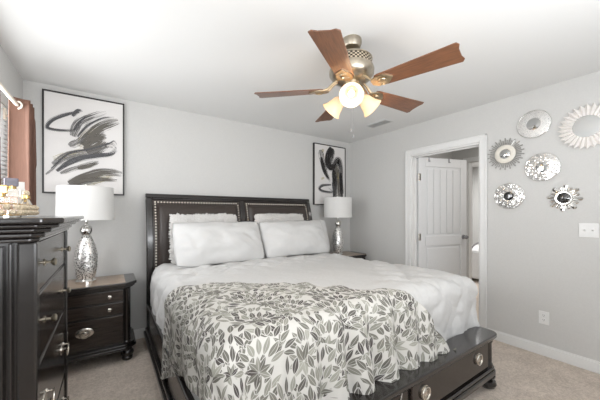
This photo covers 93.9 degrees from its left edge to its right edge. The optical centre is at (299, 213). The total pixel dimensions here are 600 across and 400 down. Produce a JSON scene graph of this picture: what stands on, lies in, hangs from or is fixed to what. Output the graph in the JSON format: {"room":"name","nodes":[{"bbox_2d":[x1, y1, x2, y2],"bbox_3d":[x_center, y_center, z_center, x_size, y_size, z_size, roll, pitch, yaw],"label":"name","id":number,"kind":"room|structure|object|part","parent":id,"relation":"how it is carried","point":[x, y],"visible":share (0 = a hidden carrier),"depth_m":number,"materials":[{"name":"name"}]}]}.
{"room":"bedroom","nodes":[
{"label":"bedroom","id":0,"kind":"room"},
{"bbox_2d":[0,45,22,183],"bbox_3d":[-1.163,0.070,0.514,0.120,2.440,4.500,0,0,-34],"label":"wall","id":1,"kind":"structure","parent":0,"point":[10,78],"depth_m":2.08,"materials":[{"name":"white paint"}]},
{"bbox_2d":[0,102,7,184],"bbox_3d":[-1.802,-0.203,1.495,0.130,1.135,1.460,0,0,-34],"label":"window","id":2,"kind":"structure","parent":1,"relation":"in","point":[2,123],"depth_m":2.00,"materials":[{"name":"white paint"}]},
{"bbox_2d":[0,82,18,120],"bbox_3d":[-1.642,-0.700,1.450,0.143,0.080,1.547,0,0,-34],"label":"curtain rod","id":3,"kind":"object","parent":1,"relation":"attached to","point":[2,87],"visible":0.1,"depth_m":1.71,"materials":[{"name":"beige metal"}]},
{"bbox_2d":[8,97,36,204],"bbox_3d":[-1.861,0.258,1.889,0.112,2.005,0.242,0,0,-34],"label":"curtain","id":4,"kind":"object","parent":3,"relation":"hanging from","point":[22,158],"visible":0.39,"depth_m":1.83,"materials":[{"name":"fabric"}]},
{"bbox_2d":[23,80,349,329],"bbox_3d":[-0.814,0.070,3.548,4.116,2.440,0.120,0,0,-34],"label":"wall","id":5,"kind":"structure","parent":0,"point":[167,150],"depth_m":3.10,"materials":[{"name":"grey paint"}]},
{"bbox_2d":[42,89,123,195],"bbox_3d":[-2.015,-0.637,2.636,0.612,0.915,0.035,0,0,-34],"label":"framed picture","id":6,"kind":"object","parent":5,"relation":"attached to","point":[83,137],"visible":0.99,"depth_m":2.61,"materials":[{"name":"white paper"}]},
{"bbox_2d":[134,328,144,338],"bbox_3d":[-0.776,1.241,3.493,3.876,0.098,0.014,0,0,-34],"label":"baseboard","id":7,"kind":"structure","parent":5,"relation":"attached to","point":[138,333],"depth_m":2.89,"materials":[{"name":"white paint"}]},
{"bbox_2d":[313,142,345,204],"bbox_3d":[0.461,-0.590,4.325,0.635,0.920,0.034,0,0,-34],"label":"framed picture","id":8,"kind":"object","parent":5,"relation":"attached to","point":[329,162],"visible":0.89,"depth_m":4.29,"materials":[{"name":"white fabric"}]},
{"bbox_2d":[0,0,599,166],"bbox_3d":[2.195,-1.190,2.877,8.331,0.080,4.620,0,0,-34],"label":"ceiling","id":9,"kind":"structure","parent":0,"point":[204,57],"depth_m":1.95,"materials":[{"name":"white paint"}]},
{"bbox_2d":[254,28,464,137],"bbox_3d":[0.382,-0.830,1.876,1.228,0.641,1.273,0,0,-34],"label":"ceiling fan","id":10,"kind":"object","parent":9,"relation":"hanging from","point":[351,67],"visible":1,"depth_m":1.73,"materials":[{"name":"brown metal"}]},
{"bbox_3d":[-0.071,-0.825,1.924,0.467,0.035,0.156,0,0,8],"label":"blade","id":11,"kind":"part","parent":10,"relation":"part of","materials":[{"name":"brown wood"}]},
{"bbox_3d":[0.255,-0.825,2.271,0.156,0.035,0.467,0,0,-12],"label":"blade","id":12,"kind":"part","parent":10,"relation":"part of","materials":[{"name":"brown wood"}]},
{"bbox_3d":[0.189,-0.825,1.472,0.156,0.035,0.467,0,0,21],"label":"blade","id":13,"kind":"part","parent":10,"relation":"part of","materials":[{"name":"brown wood"}]},
{"bbox_3d":[0.233,-0.731,1.947,0.145,0.146,0.147,0,0,-34],"label":"lamp shade","id":14,"kind":"part","parent":10,"relation":"part of","materials":[{"name":"beige glass"}]},
{"bbox_2d":[347,87,355,92],"bbox_3d":[0.329,-0.785,1.790,0.055,0.056,0.051,0,0,25],"label":"bulb","id":15,"kind":"object","parent":10,"relation":"attached to","point":[348,88],"depth_m":1.77,"materials":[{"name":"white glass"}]},
{"bbox_3d":[0.315,-0.731,1.717,0.145,0.146,0.145,0,0,-34],"label":"lamp shade","id":16,"kind":"part","parent":10,"relation":"part of","materials":[{"name":"beige glass"}]},
{"bbox_3d":[0.317,-0.749,1.743,0.042,0.058,0.064,0,0,-4],"label":"bulb","id":17,"kind":"part","parent":10,"relation":"part of","materials":[{"name":"white glass"}]},
{"bbox_3d":[0.476,-0.731,1.901,0.147,0.146,0.145,0,0,-34],"label":"lamp shade","id":18,"kind":"part","parent":10,"relation":"part of","materials":[{"name":"beige glass"}]},
{"bbox_3d":[0.705,-0.825,2.071,0.467,0.035,0.156,0,0,-30],"label":"blade","id":19,"kind":"part","parent":10,"relation":"part of","materials":[{"name":"brown wood"}]},
{"bbox_3d":[0.653,-0.825,1.582,0.467,0.035,0.156,0,0,42],"label":"blade","id":20,"kind":"part","parent":10,"relation":"part of","materials":[{"name":"brown wood"}]},
{"bbox_2d":[366,119,392,127],"bbox_3d":[1.010,-1.143,3.576,0.150,0.015,0.320,0,0,-34],"label":"ceiling vent","id":21,"kind":"object","parent":9,"relation":"in","point":[385,121],"visible":1,"depth_m":3.55,"materials":[{"name":"white metal"}]},
{"bbox_2d":[68,278,599,399],"bbox_3d":[2.195,1.315,2.877,8.331,0.050,4.620,0,0,-34],"label":"floor","id":22,"kind":"structure","parent":0,"point":[521,374],"depth_m":2.19,"materials":[{"name":"beige carpet"}]},
{"bbox_2d":[0,216,83,399],"bbox_3d":[-1.287,0.652,1.240,0.468,1.276,1.040,0,0,-34],"label":"dresser","id":23,"kind":"object","parent":22,"relation":"on","point":[34,289],"visible":1,"depth_m":0.96,"materials":[{"name":"brown wood"}]},
{"bbox_2d":[0,203,38,216],"bbox_3d":[-1.228,-0.012,1.099,0.260,0.051,0.410,0,0,-34],"label":"basket","id":24,"kind":"object","parent":23,"relation":"on","point":[21,210],"visible":0.94,"depth_m":1.04,"materials":[{"name":"beige wicker"}]},
{"bbox_2d":[0,185,8,213],"bbox_3d":[-1.175,-0.052,1.099,0.034,0.120,0.045,0,0,36],"label":"perfume bottle","id":25,"kind":"object","parent":24,"relation":"on","point":[3,188],"visible":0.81,"depth_m":1.10,"materials":[{"name":"clear glass"}]},
{"bbox_2d":[3,178,19,209],"bbox_3d":[-1.221,-0.070,1.183,0.036,0.157,0.050,0,0,36],"label":"perfume bottle","id":26,"kind":"object","parent":24,"relation":"on","point":[13,194],"visible":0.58,"depth_m":1.18,"materials":[{"name":"clear glass"}]},
{"bbox_3d":[-1.228,0.011,1.099,0.250,0.006,0.400,0,0,-34],"label":"plate","id":27,"kind":"part","parent":24,"relation":"part of","materials":[{"name":"mirror"}]},
{"bbox_2d":[17,182,24,202],"bbox_3d":[-1.278,-0.067,1.253,0.038,0.150,0.062,0,0,31],"label":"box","id":28,"kind":"object","parent":24,"relation":"on","point":[21,187],"visible":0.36,"depth_m":1.26,"materials":[{"name":"white"}]},
{"bbox_2d":[20,190,31,204],"bbox_3d":[-1.218,-0.048,1.245,0.044,0.111,0.044,0,0,36],"label":"perfume bottle","id":29,"kind":"object","parent":24,"relation":"on","point":[25,193],"visible":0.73,"depth_m":1.24,"materials":[{"name":"clear glass"}]},
{"bbox_3d":[-0.943,0.631,0.973,0.052,1.067,0.052,0,0,-34],"label":"corner post","id":30,"kind":"part","parent":23,"relation":"part of","materials":[{"name":"brown wood"}]},
{"bbox_3d":[-1.010,0.748,1.127,0.028,0.063,0.099,0,0,-34],"label":"bail pull","id":31,"kind":"part","parent":23,"relation":"part of","materials":[{"name":"silver metal"}]},
{"bbox_3d":[-1.005,0.422,1.130,0.039,0.032,0.032,0,0,-34],"label":"knob","id":32,"kind":"part","parent":23,"relation":"part of","materials":[{"name":"grey metal"}]},
{"bbox_3d":[-1.005,0.195,1.130,0.039,0.032,0.032,0,0,-34],"label":"knob","id":33,"kind":"part","parent":23,"relation":"part of","materials":[{"name":"grey metal"}]},
{"bbox_3d":[-1.171,0.195,1.319,0.022,0.190,0.774,0,0,-34],"label":"drawer","id":34,"kind":"part","parent":23,"relation":"part of","materials":[{"name":"brown wood"}]},
{"bbox_3d":[-1.171,0.743,1.319,0.022,0.375,0.774,0,0,-34],"label":"drawer","id":35,"kind":"part","parent":23,"relation":"part of","materials":[{"name":"brown wood"}]},
{"bbox_3d":[-1.171,0.422,1.319,0.022,0.255,0.774,0,0,-34],"label":"drawer","id":36,"kind":"part","parent":23,"relation":"part of","materials":[{"name":"brown wood"}]},
{"bbox_3d":[-1.171,1.048,1.319,0.022,0.225,0.774,0,0,-34],"label":"drawer","id":37,"kind":"part","parent":23,"relation":"part of","materials":[{"name":"brown wood"}]},
{"bbox_3d":[-1.291,0.748,1.540,0.028,0.063,0.099,0,0,-34],"label":"bail pull","id":38,"kind":"part","parent":23,"relation":"part of","materials":[{"name":"silver metal"}]},
{"bbox_3d":[-1.411,0.631,1.658,0.052,1.067,0.052,0,0,-34],"label":"corner post","id":39,"kind":"part","parent":23,"relation":"part of","materials":[{"name":"brown wood"}]},
{"bbox_3d":[-1.287,0.422,1.543,0.039,0.032,0.032,0,0,-34],"label":"knob","id":40,"kind":"part","parent":23,"relation":"part of","materials":[{"name":"grey metal"}]},
{"bbox_3d":[-1.287,0.195,1.543,0.039,0.032,0.032,0,0,-34],"label":"knob","id":41,"kind":"part","parent":23,"relation":"part of","materials":[{"name":"grey metal"}]},
{"bbox_2d":[68,273,136,363],"bbox_3d":[-1.866,0.945,2.442,0.744,0.690,0.442,0,0,-34],"label":"nightstand","id":42,"kind":"object","parent":22,"relation":"on","point":[99,312],"visible":0.52,"depth_m":2.35,"materials":[{"name":"brown wood"}]},
{"bbox_2d":[55,184,113,283],"bbox_3d":[-1.866,0.173,2.443,0.410,0.855,0.410,0,0,-34],"label":"table lamp","id":43,"kind":"object","parent":42,"relation":"on","point":[90,202],"visible":0.98,"depth_m":2.36,"materials":[{"name":"silver metal"}]},
{"bbox_3d":[-1.866,-0.086,2.443,0.410,0.285,0.410,0,0,-34],"label":"lamp shade","id":44,"kind":"part","parent":43,"relation":"part of","materials":[{"name":"white fabric"}]},
{"bbox_3d":[-1.754,0.980,2.278,0.128,0.084,0.020,0,0,-34],"label":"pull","id":45,"kind":"part","parent":42,"relation":"part of","materials":[{"name":"silver metal"}]},
{"bbox_3d":[-1.768,0.998,2.299,0.536,0.235,0.030,0,0,-34],"label":"drawer","id":46,"kind":"part","parent":42,"relation":"part of","materials":[{"name":"brown wood"}]},
{"bbox_3d":[-1.768,0.817,2.299,0.536,0.097,0.030,0,0,-34],"label":"drawer","id":47,"kind":"part","parent":42,"relation":"part of","materials":[{"name":"brown wood"}]},
{"bbox_3d":[-1.768,0.709,2.299,0.536,0.093,0.030,0,0,-34],"label":"drawer","id":48,"kind":"part","parent":42,"relation":"part of","materials":[{"name":"brown wood"}]},
{"bbox_3d":[-1.867,1.167,2.444,0.736,0.054,0.438,0,0,-34],"label":"moulding","id":49,"kind":"part","parent":42,"relation":"part of","materials":[{"name":"brown wood"}]},
{"bbox_2d":[143,193,496,399],"bbox_3d":[-0.072,0.542,2.492,2.140,1.495,2.445,0,0,-34],"label":"bed","id":50,"kind":"object","parent":22,"relation":"on","point":[456,374],"visible":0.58,"depth_m":2.03,"materials":[{"name":"brown wood"}]},
{"bbox_3d":[-0.872,1.018,1.851,0.018,0.175,1.800,0,0,-34],"label":"rail panel","id":51,"kind":"part","parent":50,"relation":"part of","materials":[{"name":"brown wood"}]},
{"bbox_3d":[-0.875,1.044,1.894,0.130,0.303,2.185,0,0,-34],"label":"rail","id":52,"kind":"part","parent":50,"relation":"part of","materials":[{"name":"brown wood"}]},
{"bbox_3d":[-1.096,0.271,3.087,0.905,0.794,0.091,0,0,-34],"label":"nailhead trim","id":53,"kind":"part","parent":50,"relation":"part of","materials":[{"name":"silver metal"}]},
{"bbox_3d":[-1.083,0.266,3.069,0.857,0.732,0.114,0,0,-34],"label":"upholstered panel","id":54,"kind":"part","parent":50,"relation":"part of","materials":[{"name":"brown leather"}]},
{"bbox_3d":[-0.713,0.542,3.414,2.054,1.495,0.199,0,0,-34],"label":"headboard","id":55,"kind":"part","parent":50,"relation":"part of","materials":[{"name":"brown wood"}]},
{"bbox_3d":[-0.269,0.271,3.651,0.905,0.794,0.091,0,0,-34],"label":"nailhead trim","id":56,"kind":"part","parent":50,"relation":"part of","materials":[{"name":"silver metal"}]},
{"bbox_3d":[-0.256,0.266,3.633,0.857,0.732,0.114,0,0,-34],"label":"upholstered panel","id":57,"kind":"part","parent":50,"relation":"part of","materials":[{"name":"brown leather"}]},
{"bbox_2d":[150,252,479,399],"bbox_3d":[0.026,0.808,2.485,2.216,0.688,2.034,0,0,-34],"label":"quilt","id":58,"kind":"object","parent":50,"relation":"on","point":[434,289],"visible":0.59,"depth_m":2.20,"materials":[{"name":"white fabric"}]},
{"bbox_2d":[168,213,237,263],"bbox_3d":[-0.987,0.249,2.939,0.743,0.518,0.200,0,0,-34],"label":"plush pillow","id":59,"kind":"object","parent":58,"relation":"on","point":[174,218],"visible":0.26,"depth_m":2.87,"materials":[{"name":"white fabric"}]},
{"bbox_2d":[172,222,264,266],"bbox_3d":[-0.787,0.287,2.801,0.894,0.408,0.279,0,0,-34],"label":"pillow","id":60,"kind":"object","parent":58,"relation":"on","point":[200,243],"visible":1,"depth_m":2.68,"materials":[{"name":"white fabric"}]},
{"bbox_2d":[254,213,303,254],"bbox_3d":[-0.226,0.249,3.457,0.732,0.517,0.175,0,0,-34],"label":"plush pillow","id":61,"kind":"object","parent":58,"relation":"on","point":[265,217],"visible":0.21,"depth_m":3.42,"materials":[{"name":"white fabric"}]},
{"bbox_2d":[259,221,328,257],"bbox_3d":[-0.044,0.284,3.312,0.907,0.396,0.280,0,0,-34],"label":"pillow","id":62,"kind":"object","parent":58,"relation":"on","point":[279,238],"visible":1,"depth_m":3.19,"materials":[{"name":"white fabric"}]},
{"bbox_2d":[160,282,455,399],"bbox_3d":[0.042,0.900,1.842,1.576,0.851,1.319,0,0,-34],"label":"throw blanket","id":63,"kind":"object","parent":58,"relation":"on","point":[232,340],"visible":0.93,"depth_m":1.39,"materials":[{"name":"grey fabric"}]},
{"bbox_2d":[304,220,329,249],"bbox_3d":[0.186,0.289,3.702,0.463,0.406,0.186,0,0,-34],"label":"pillow","id":64,"kind":"object","parent":58,"relation":"on","point":[322,221],"visible":0.16,"depth_m":3.78,"materials":[{"name":"white fabric"}]},
{"bbox_3d":[0.197,1.029,1.248,0.913,0.178,0.018,0,0,-34],"label":"drawer","id":65,"kind":"part","parent":50,"relation":"part of","materials":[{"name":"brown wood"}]},
{"bbox_3d":[0.566,1.042,1.557,2.140,0.307,0.165,0,0,-34],"label":"footboard","id":66,"kind":"part","parent":50,"relation":"part of","materials":[{"name":"brown wood"}]},
{"bbox_3d":[0.710,1.012,1.577,0.080,0.083,0.018,0,0,-34],"label":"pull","id":67,"kind":"part","parent":50,"relation":"part of","materials":[{"name":"silver metal"}]},
{"bbox_3d":[-0.067,0.800,2.485,1.920,0.420,2.060,0,0,-34],"label":"mattress","id":68,"kind":"part","parent":50,"relation":"part of","materials":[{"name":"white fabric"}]},
{"bbox_3d":[0.984,1.029,1.785,0.923,0.178,0.018,0,0,-34],"label":"drawer","id":69,"kind":"part","parent":50,"relation":"part of","materials":[{"name":"brown wood"}]},
{"bbox_3d":[1.243,1.012,1.940,0.080,0.083,0.018,0,0,-34],"label":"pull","id":70,"kind":"part","parent":50,"relation":"part of","materials":[{"name":"silver metal"}]},
{"bbox_2d":[330,251,366,259],"bbox_3d":[0.617,0.945,4.136,0.744,0.690,0.442,0,0,-34],"label":"nightstand","id":71,"kind":"object","parent":22,"relation":"on","point":[353,254],"visible":0.12,"depth_m":4.11,"materials":[{"name":"brown wood"}]},
{"bbox_2d":[324,196,351,254],"bbox_3d":[0.549,0.173,4.066,0.410,0.855,0.410,0,0,-2],"label":"table lamp","id":72,"kind":"object","parent":71,"relation":"on","point":[337,207],"visible":0.98,"depth_m":3.93,"materials":[{"name":"silver metal"}]},
{"bbox_3d":[0.549,-0.086,4.066,0.410,0.285,0.410,0,0,-2],"label":"lamp shade","id":73,"kind":"part","parent":72,"relation":"part of","materials":[{"name":"white fabric"}]},
{"bbox_2d":[472,242,478,278],"bbox_3d":[3.816,0.898,5.538,1.254,0.784,1.050,0,0,-34],"label":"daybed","id":74,"kind":"object","parent":22,"relation":"on","point":[475,248],"visible":0.13,"depth_m":5.27,"materials":[{"name":"white fabric"}]},
{"bbox_2d":[425,152,451,158],"bbox_3d":[2.034,0.070,4.281,1.415,2.440,0.100,0,0,-34],"label":"wall","id":75,"kind":"structure","parent":0,"point":[447,155],"depth_m":4.36,"materials":[{"name":"grey paint"}]},
{"bbox_2d":[452,147,478,162],"bbox_3d":[3.422,0.070,3.146,0.100,2.440,3.340,0,0,-34],"label":"wall","id":76,"kind":"structure","parent":0,"point":[471,152],"depth_m":4.31,"materials":[{"name":"grey paint"}]},
{"bbox_2d":[463,156,478,279],"bbox_3d":[2.864,0.220,3.951,0.117,2.140,1.030,0,0,-34],"label":"trim","id":77,"kind":"structure","parent":76,"relation":"attached to","point":[472,159],"depth_m":4.30,"materials":[{"name":"white paint"}]},
{"bbox_2d":[350,71,599,361],"bbox_3d":[2.138,0.070,2.766,0.120,2.440,4.500,0,0,-34],"label":"wall","id":78,"kind":"structure","parent":0,"point":[537,257],"depth_m":2.66,"materials":[{"name":"grey paint"}]},
{"bbox_2d":[417,157,468,276],"bbox_3d":[1.944,0.267,3.775,0.812,2.023,0.104,0,0,-17],"label":"door","id":79,"kind":"structure","parent":78,"relation":"in","point":[442,236],"depth_m":3.79,"materials":[{"name":"white paint"}]},
{"bbox_2d":[405,134,486,328],"bbox_3d":[1.732,0.230,3.354,0.164,2.120,0.970,0,0,-34],"label":"trim","id":80,"kind":"structure","parent":78,"relation":"attached to","point":[480,141],"depth_m":3.19,"materials":[{"name":"white paint"}]},
{"bbox_2d":[488,138,523,169],"bbox_3d":[2.038,-0.592,2.784,0.026,0.317,0.314,0,0,-34],"label":"wall mirror","id":81,"kind":"object","parent":78,"relation":"attached to","point":[505,153],"visible":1,"depth_m":2.77,"materials":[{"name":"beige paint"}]},
{"bbox_3d":[2.031,-0.592,2.780,0.010,0.092,0.092,0,0,-34],"label":"glass","id":82,"kind":"part","parent":81,"relation":"part of","materials":[{"name":"mirror"}]},
{"bbox_2d":[494,183,524,208],"bbox_3d":[2.057,-0.172,2.757,0.024,0.255,0.255,0,0,-34],"label":"wall mirror","id":83,"kind":"object","parent":78,"relation":"attached to","point":[508,195],"visible":1,"depth_m":2.74,"materials":[{"name":"silver metal"}]},
{"bbox_3d":[2.049,-0.172,2.751,0.004,0.088,0.088,0,0,-34],"label":"glass","id":84,"kind":"part","parent":83,"relation":"part of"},
{"bbox_2d":[517,110,551,137],"bbox_3d":[2.167,-0.828,2.596,0.024,0.257,0.257,0,0,-34],"label":"wall mirror","id":85,"kind":"object","parent":78,"relation":"attached to","point":[535,123],"visible":1,"depth_m":2.58,"materials":[{"name":"silver metal"}]},
{"bbox_3d":[2.158,-0.828,2.591,0.004,0.112,0.112,0,0,-34],"label":"glass","id":86,"kind":"part","parent":85,"relation":"part of","materials":[{"name":"mirror"}]},
{"bbox_2d":[525,153,560,180],"bbox_3d":[2.200,-0.422,2.547,0.024,0.257,0.257,0,0,-34],"label":"wall mirror","id":87,"kind":"object","parent":78,"relation":"attached to","point":[541,166],"visible":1,"depth_m":2.54,"materials":[{"name":"silver glass"}]},
{"bbox_3d":[2.192,-0.422,2.541,0.004,0.092,0.092,0,0,-34],"label":"glass","id":88,"kind":"part","parent":87,"relation":"part of","materials":[{"name":"mirror"}]},
{"bbox_2d":[487,328,599,373],"bbox_3d":[2.618,1.241,1.943,0.014,0.098,2.360,0,0,-34],"label":"baseboard","id":89,"kind":"structure","parent":78,"relation":"attached to","point":[582,362],"depth_m":2.50,"materials":[{"name":"white paint"}]},
{"bbox_2d":[539,310,548,324],"bbox_3d":[2.213,0.947,2.541,0.009,0.117,0.074,0,0,-34],"label":"wall outlet","id":90,"kind":"object","parent":78,"relation":"attached to","point":[543,316],"visible":1,"depth_m":2.54,"materials":[{"name":"white plastic"}]},
{"bbox_2d":[546,184,582,211],"bbox_3d":[2.281,-0.134,2.421,0.033,0.243,0.243,0,0,-34],"label":"wall mirror","id":91,"kind":"object","parent":78,"relation":"attached to","point":[563,198],"visible":1,"depth_m":2.41,"materials":[{"name":"silver metal"}]},
{"bbox_3d":[2.272,-0.134,2.415,0.012,0.088,0.088,0,0,-34],"label":"glass","id":92,"kind":"part","parent":91,"relation":"part of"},
{"bbox_2d":[557,103,599,148],"bbox_3d":[2.361,-0.716,2.301,0.033,0.372,0.372,0,0,-34],"label":"wall mirror","id":93,"kind":"object","parent":78,"relation":"attached to","point":[581,129],"visible":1,"depth_m":2.32,"materials":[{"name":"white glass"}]},
{"bbox_3d":[2.355,-0.716,2.296,0.003,0.180,0.180,0,0,-34],"label":"glass","id":94,"kind":"part","parent":93,"relation":"part of","materials":[{"name":"mirror"}]},
{"bbox_2d":[579,223,598,237],"bbox_3d":[2.369,0.139,2.301,0.023,0.118,0.117,0,0,-34],"label":"light switch","id":95,"kind":"object","parent":78,"relation":"attached to","point":[590,230],"visible":1,"depth_m":2.30,"materials":[{"name":"white plastic"}]},
{"bbox_2d":[472,167,478,244],"bbox_3d":[4.403,0.070,4.414,2.950,2.440,4.530,0,0,-34],"label":"wall","id":96,"kind":"structure","parent":0,"point":[475,170],"depth_m":6.94,"materials":[{"name":"grey paint"}]}
]}

